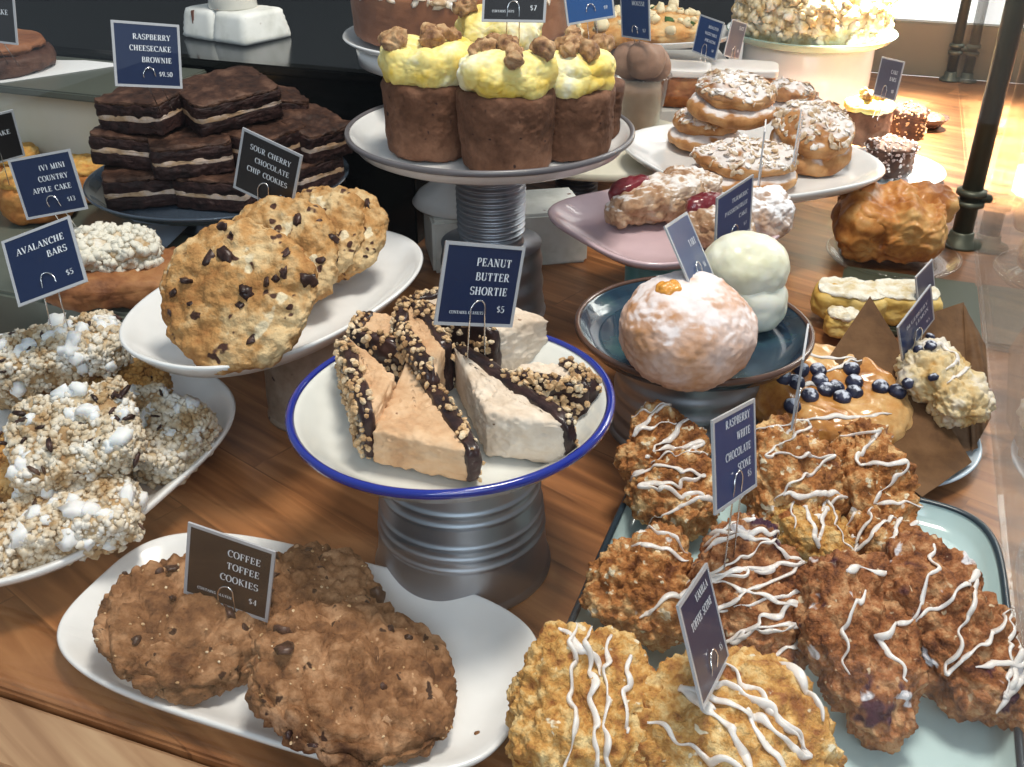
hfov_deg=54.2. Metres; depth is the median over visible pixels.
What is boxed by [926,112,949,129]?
bowl
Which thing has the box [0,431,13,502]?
bar
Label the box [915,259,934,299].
price card
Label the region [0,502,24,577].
bar
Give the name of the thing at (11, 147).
price card
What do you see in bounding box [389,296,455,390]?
wedge
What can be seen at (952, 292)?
tray
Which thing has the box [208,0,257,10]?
cake stand
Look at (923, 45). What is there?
panel
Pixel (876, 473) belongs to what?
scone
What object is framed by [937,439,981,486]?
serving plate
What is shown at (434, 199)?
cake stand
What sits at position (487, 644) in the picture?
serving platter
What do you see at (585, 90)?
cupcake
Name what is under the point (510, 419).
wedge
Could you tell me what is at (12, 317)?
plate
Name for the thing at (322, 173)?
brownie
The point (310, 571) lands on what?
cookie
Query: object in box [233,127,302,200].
price card
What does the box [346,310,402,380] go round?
wedge
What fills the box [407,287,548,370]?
wedge
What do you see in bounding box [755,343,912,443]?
blueberry pastry
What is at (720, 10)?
wall
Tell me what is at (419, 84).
cupcake
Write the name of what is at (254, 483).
countertop
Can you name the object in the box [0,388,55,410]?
bar
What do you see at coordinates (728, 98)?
bun
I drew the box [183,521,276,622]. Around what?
price card
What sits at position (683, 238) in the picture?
price card
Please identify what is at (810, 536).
scone
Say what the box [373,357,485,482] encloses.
wedge
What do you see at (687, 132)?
bun
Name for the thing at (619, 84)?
cupcake
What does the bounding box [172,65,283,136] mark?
brownie
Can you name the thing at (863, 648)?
scone
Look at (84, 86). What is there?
slate board
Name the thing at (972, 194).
metal post
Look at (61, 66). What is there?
paper
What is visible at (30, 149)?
cake
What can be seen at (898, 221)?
pastry
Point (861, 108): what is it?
cupcake
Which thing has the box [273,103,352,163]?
brownie
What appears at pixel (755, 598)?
scone
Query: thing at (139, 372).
bar
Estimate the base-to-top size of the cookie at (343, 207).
0.083 m
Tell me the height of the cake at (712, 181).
0.047 m
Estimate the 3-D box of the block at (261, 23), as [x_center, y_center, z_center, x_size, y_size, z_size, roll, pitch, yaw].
[-0.408,-0.533,1.474,0.134,0.043,0.097,18,35,28]
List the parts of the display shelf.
shelf, shelf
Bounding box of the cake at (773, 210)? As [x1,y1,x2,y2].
[751,185,795,238]
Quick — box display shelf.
[15,0,428,243]
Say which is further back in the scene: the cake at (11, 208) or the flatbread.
the flatbread
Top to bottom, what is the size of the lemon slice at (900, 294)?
0.043 m
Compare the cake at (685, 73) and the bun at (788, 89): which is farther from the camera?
the cake at (685, 73)
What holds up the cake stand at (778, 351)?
on the countertop
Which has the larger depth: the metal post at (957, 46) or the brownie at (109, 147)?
the metal post at (957, 46)
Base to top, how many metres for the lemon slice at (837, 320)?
0.032 m
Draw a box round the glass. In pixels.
[958,0,1023,324]
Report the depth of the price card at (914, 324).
0.92 m
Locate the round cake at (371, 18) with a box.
[350,0,567,46]
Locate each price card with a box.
[0,0,19,66]
[0,109,24,184]
[1,216,87,327]
[7,149,88,227]
[110,20,182,112]
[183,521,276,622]
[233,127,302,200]
[433,240,525,359]
[481,0,546,45]
[564,0,614,38]
[620,0,650,42]
[663,212,713,282]
[676,563,728,710]
[692,14,724,60]
[710,398,756,570]
[714,174,753,240]
[723,19,746,58]
[757,119,766,186]
[790,324,808,434]
[792,109,803,166]
[872,57,904,119]
[896,284,934,360]
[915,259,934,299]
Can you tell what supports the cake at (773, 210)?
on the cake stand at (645, 250)
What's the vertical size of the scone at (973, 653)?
0.099 m
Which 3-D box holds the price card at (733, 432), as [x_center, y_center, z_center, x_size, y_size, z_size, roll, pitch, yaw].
[0.142,0.066,0.648,0.017,0.118,0.076,21,36,32]
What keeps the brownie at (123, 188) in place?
on the cake stand at (196, 220)
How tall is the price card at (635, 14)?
0.088 m
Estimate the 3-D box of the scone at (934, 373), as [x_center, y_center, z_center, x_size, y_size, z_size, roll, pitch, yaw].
[0.398,0.000,0.922,0.083,0.074,0.094,-19,35,-29]
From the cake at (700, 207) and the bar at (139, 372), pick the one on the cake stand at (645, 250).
the cake at (700, 207)
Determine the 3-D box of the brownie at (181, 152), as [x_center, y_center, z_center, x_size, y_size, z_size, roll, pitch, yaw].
[-0.367,-0.267,1.140,0.091,0.044,0.083,-10,31,-17]
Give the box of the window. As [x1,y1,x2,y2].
[871,0,973,77]
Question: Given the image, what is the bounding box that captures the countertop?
[0,73,1023,766]
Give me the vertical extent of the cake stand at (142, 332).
0.145 m
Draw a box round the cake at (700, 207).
[685,192,755,248]
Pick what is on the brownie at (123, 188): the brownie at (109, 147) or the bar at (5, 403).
the brownie at (109, 147)
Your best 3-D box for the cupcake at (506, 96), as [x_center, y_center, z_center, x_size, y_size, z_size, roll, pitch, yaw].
[-0.006,-0.282,1.000,0.101,0.133,0.108,-2,30,-3]
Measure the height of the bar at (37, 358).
0.060 m
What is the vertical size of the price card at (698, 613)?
0.093 m
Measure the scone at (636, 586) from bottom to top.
0.075 m
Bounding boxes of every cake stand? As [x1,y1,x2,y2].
[82,157,348,236]
[119,231,422,431]
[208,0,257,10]
[285,335,614,609]
[342,25,569,219]
[344,104,634,316]
[548,189,779,280]
[555,119,671,195]
[575,276,814,456]
[625,121,885,202]
[726,19,898,108]
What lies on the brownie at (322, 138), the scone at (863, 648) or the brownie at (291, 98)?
the brownie at (291, 98)
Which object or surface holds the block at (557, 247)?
on the countertop
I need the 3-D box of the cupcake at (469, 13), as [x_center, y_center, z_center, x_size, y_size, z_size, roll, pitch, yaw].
[-0.013,-0.352,1.104,0.104,0.151,0.101,-15,33,-24]
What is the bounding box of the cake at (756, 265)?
[705,230,789,332]
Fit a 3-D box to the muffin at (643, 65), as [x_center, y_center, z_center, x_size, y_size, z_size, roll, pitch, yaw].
[0.196,-0.453,1.523,0.094,0.139,0.094,10,32,17]
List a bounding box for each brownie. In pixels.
[88,125,151,169]
[94,84,190,135]
[101,165,176,211]
[147,125,234,179]
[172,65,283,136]
[172,165,257,212]
[220,119,305,164]
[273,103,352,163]
[278,85,308,109]
[296,156,345,192]
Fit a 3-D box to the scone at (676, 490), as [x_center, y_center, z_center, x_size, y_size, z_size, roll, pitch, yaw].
[0.135,0.089,0.815,0.082,0.072,0.076,-17,34,-27]
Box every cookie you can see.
[92,553,258,706]
[159,217,318,374]
[232,195,339,303]
[245,594,457,766]
[248,540,385,658]
[295,185,364,275]
[336,187,388,282]
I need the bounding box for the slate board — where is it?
[0,56,206,102]
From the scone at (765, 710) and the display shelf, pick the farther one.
the display shelf
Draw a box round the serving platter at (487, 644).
[56,533,536,766]
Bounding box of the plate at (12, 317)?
[0,203,192,333]
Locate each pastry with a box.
[604,172,705,228]
[831,179,959,263]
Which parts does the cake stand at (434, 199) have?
plate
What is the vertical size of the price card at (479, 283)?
0.092 m
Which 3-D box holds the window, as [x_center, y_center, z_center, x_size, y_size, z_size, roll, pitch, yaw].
[1.579,-1.233,2.237,1.980,1.450,0.022,10,32,17]
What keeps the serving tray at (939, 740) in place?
on the countertop
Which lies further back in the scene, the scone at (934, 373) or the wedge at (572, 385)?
the scone at (934, 373)
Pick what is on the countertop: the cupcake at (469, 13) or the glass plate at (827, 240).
the glass plate at (827, 240)
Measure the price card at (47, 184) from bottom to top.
0.101 m
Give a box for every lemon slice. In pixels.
[810,276,887,318]
[823,305,858,337]
[875,278,942,325]
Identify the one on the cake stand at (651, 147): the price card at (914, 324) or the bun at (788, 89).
the bun at (788, 89)
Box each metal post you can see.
[939,0,971,82]
[945,0,1023,251]
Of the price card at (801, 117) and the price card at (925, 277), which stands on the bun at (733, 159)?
the price card at (801, 117)
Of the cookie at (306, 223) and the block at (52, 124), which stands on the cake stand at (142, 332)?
the cookie at (306, 223)
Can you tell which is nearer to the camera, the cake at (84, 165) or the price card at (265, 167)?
the price card at (265, 167)
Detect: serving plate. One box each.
[0,334,235,586]
[610,25,728,54]
[857,147,945,183]
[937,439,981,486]
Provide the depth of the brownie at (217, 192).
1.12 m
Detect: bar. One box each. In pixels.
[0,309,133,399]
[0,375,147,499]
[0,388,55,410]
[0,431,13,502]
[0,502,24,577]
[2,473,148,571]
[43,221,175,312]
[88,358,173,393]
[128,381,222,489]
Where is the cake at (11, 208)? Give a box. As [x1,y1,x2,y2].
[0,167,74,225]
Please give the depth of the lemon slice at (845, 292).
1.14 m
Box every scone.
[505,619,656,766]
[578,521,692,652]
[613,399,710,481]
[623,441,724,541]
[630,645,847,766]
[684,512,808,670]
[741,413,850,522]
[770,499,858,563]
[791,548,929,754]
[829,417,923,525]
[846,506,922,554]
[881,528,1023,733]
[893,333,996,428]
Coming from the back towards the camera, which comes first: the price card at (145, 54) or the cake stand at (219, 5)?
the cake stand at (219, 5)
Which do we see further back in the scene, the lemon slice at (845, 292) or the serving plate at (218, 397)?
the lemon slice at (845, 292)
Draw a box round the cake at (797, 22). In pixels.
[731,0,897,45]
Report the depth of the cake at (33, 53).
1.31 m
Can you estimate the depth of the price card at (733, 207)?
0.97 m
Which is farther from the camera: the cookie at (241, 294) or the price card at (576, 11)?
the price card at (576, 11)
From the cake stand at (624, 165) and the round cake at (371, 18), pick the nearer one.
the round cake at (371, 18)
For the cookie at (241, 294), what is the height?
0.105 m
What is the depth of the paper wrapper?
0.96 m
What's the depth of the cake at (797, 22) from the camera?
1.75 m
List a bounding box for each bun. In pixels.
[619,270,757,391]
[667,107,740,151]
[686,68,777,130]
[689,134,799,191]
[769,96,855,176]
[770,76,815,111]
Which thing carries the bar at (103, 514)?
on the serving plate at (218, 397)
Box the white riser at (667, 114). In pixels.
[615,50,726,121]
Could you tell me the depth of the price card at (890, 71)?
1.59 m
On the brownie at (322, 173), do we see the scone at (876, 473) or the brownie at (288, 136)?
the brownie at (288, 136)
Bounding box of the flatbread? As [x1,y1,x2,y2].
[574,0,700,48]
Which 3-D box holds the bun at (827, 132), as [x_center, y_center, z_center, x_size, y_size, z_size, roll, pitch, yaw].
[0.404,-0.333,1.343,0.113,0.090,0.110,21,36,32]
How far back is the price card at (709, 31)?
1.65 m
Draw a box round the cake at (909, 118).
[889,100,930,140]
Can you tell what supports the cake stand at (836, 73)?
on the countertop
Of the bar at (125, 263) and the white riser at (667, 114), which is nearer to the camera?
the bar at (125, 263)
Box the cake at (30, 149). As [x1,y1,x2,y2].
[0,142,39,171]
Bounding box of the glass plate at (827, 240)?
[826,240,962,278]
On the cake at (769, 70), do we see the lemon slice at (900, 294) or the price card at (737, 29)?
the price card at (737, 29)
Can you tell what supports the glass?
on the countertop
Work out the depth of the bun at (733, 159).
1.25 m
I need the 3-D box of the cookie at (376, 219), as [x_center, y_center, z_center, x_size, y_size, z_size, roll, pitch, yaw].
[-0.170,-0.143,0.959,0.111,0.076,0.088,18,34,28]
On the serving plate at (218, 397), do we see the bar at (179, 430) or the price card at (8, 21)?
the bar at (179, 430)
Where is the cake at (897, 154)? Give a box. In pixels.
[864,134,920,180]
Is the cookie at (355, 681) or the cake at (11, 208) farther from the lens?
the cake at (11, 208)
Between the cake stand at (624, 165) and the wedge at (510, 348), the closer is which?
the wedge at (510, 348)
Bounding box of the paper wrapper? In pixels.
[830,297,990,496]
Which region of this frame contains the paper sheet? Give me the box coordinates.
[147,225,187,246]
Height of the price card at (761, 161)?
0.070 m
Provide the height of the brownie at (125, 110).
0.047 m
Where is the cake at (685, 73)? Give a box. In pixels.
[661,59,711,107]
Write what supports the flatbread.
on the serving plate at (667, 46)
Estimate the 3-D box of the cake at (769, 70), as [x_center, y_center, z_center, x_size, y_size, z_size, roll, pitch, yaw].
[0.385,-0.500,1.671,0.113,0.066,0.082,6,31,10]
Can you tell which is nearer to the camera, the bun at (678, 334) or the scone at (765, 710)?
the scone at (765, 710)
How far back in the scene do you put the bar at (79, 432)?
0.76 m
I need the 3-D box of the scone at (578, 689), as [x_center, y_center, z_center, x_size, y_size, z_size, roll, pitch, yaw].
[0.044,0.201,0.597,0.099,0.088,0.114,-6,31,-11]
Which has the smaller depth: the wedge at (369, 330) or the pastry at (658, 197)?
the wedge at (369, 330)
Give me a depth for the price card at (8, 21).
1.19 m
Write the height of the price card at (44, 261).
0.087 m
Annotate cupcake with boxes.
[377,22,473,162]
[452,0,542,49]
[455,32,558,170]
[551,25,615,161]
[612,77,624,138]
[844,86,894,146]
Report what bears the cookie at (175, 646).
on the serving platter at (487, 644)
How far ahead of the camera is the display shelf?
1.42 m
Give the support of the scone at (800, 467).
on the serving tray at (939, 740)
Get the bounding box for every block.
[0,93,99,153]
[183,3,290,45]
[424,187,586,272]
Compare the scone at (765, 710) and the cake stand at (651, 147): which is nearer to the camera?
the scone at (765, 710)
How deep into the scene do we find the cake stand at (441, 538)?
0.73 m
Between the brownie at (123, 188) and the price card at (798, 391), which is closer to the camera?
the price card at (798, 391)
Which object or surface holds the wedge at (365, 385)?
on the cake stand at (441, 538)
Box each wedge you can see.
[333,335,395,458]
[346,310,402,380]
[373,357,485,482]
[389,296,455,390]
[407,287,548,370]
[452,344,578,462]
[508,356,601,420]
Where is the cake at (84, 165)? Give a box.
[72,153,102,202]
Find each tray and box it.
[566,457,1023,766]
[842,266,981,337]
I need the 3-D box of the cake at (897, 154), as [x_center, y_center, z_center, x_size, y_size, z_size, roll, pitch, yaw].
[0.608,-0.364,1.608,0.086,0.065,0.083,0,30,0]
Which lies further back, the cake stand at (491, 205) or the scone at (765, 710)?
the cake stand at (491, 205)
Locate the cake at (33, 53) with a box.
[0,28,56,79]
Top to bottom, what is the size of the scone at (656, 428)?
0.070 m
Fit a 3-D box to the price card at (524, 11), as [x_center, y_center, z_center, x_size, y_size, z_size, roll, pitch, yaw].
[0.003,-0.371,0.975,0.066,0.083,0.022,8,31,13]
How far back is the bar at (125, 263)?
1.01 m
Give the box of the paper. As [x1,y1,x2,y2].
[0,60,112,82]
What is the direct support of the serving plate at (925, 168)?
on the countertop
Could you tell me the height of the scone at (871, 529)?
0.059 m
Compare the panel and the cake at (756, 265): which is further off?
the panel
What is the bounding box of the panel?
[871,18,968,76]
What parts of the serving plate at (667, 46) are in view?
plate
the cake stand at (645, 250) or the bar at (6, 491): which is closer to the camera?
the bar at (6, 491)
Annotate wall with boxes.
[614,0,743,59]
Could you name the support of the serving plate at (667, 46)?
on the white riser at (667, 114)

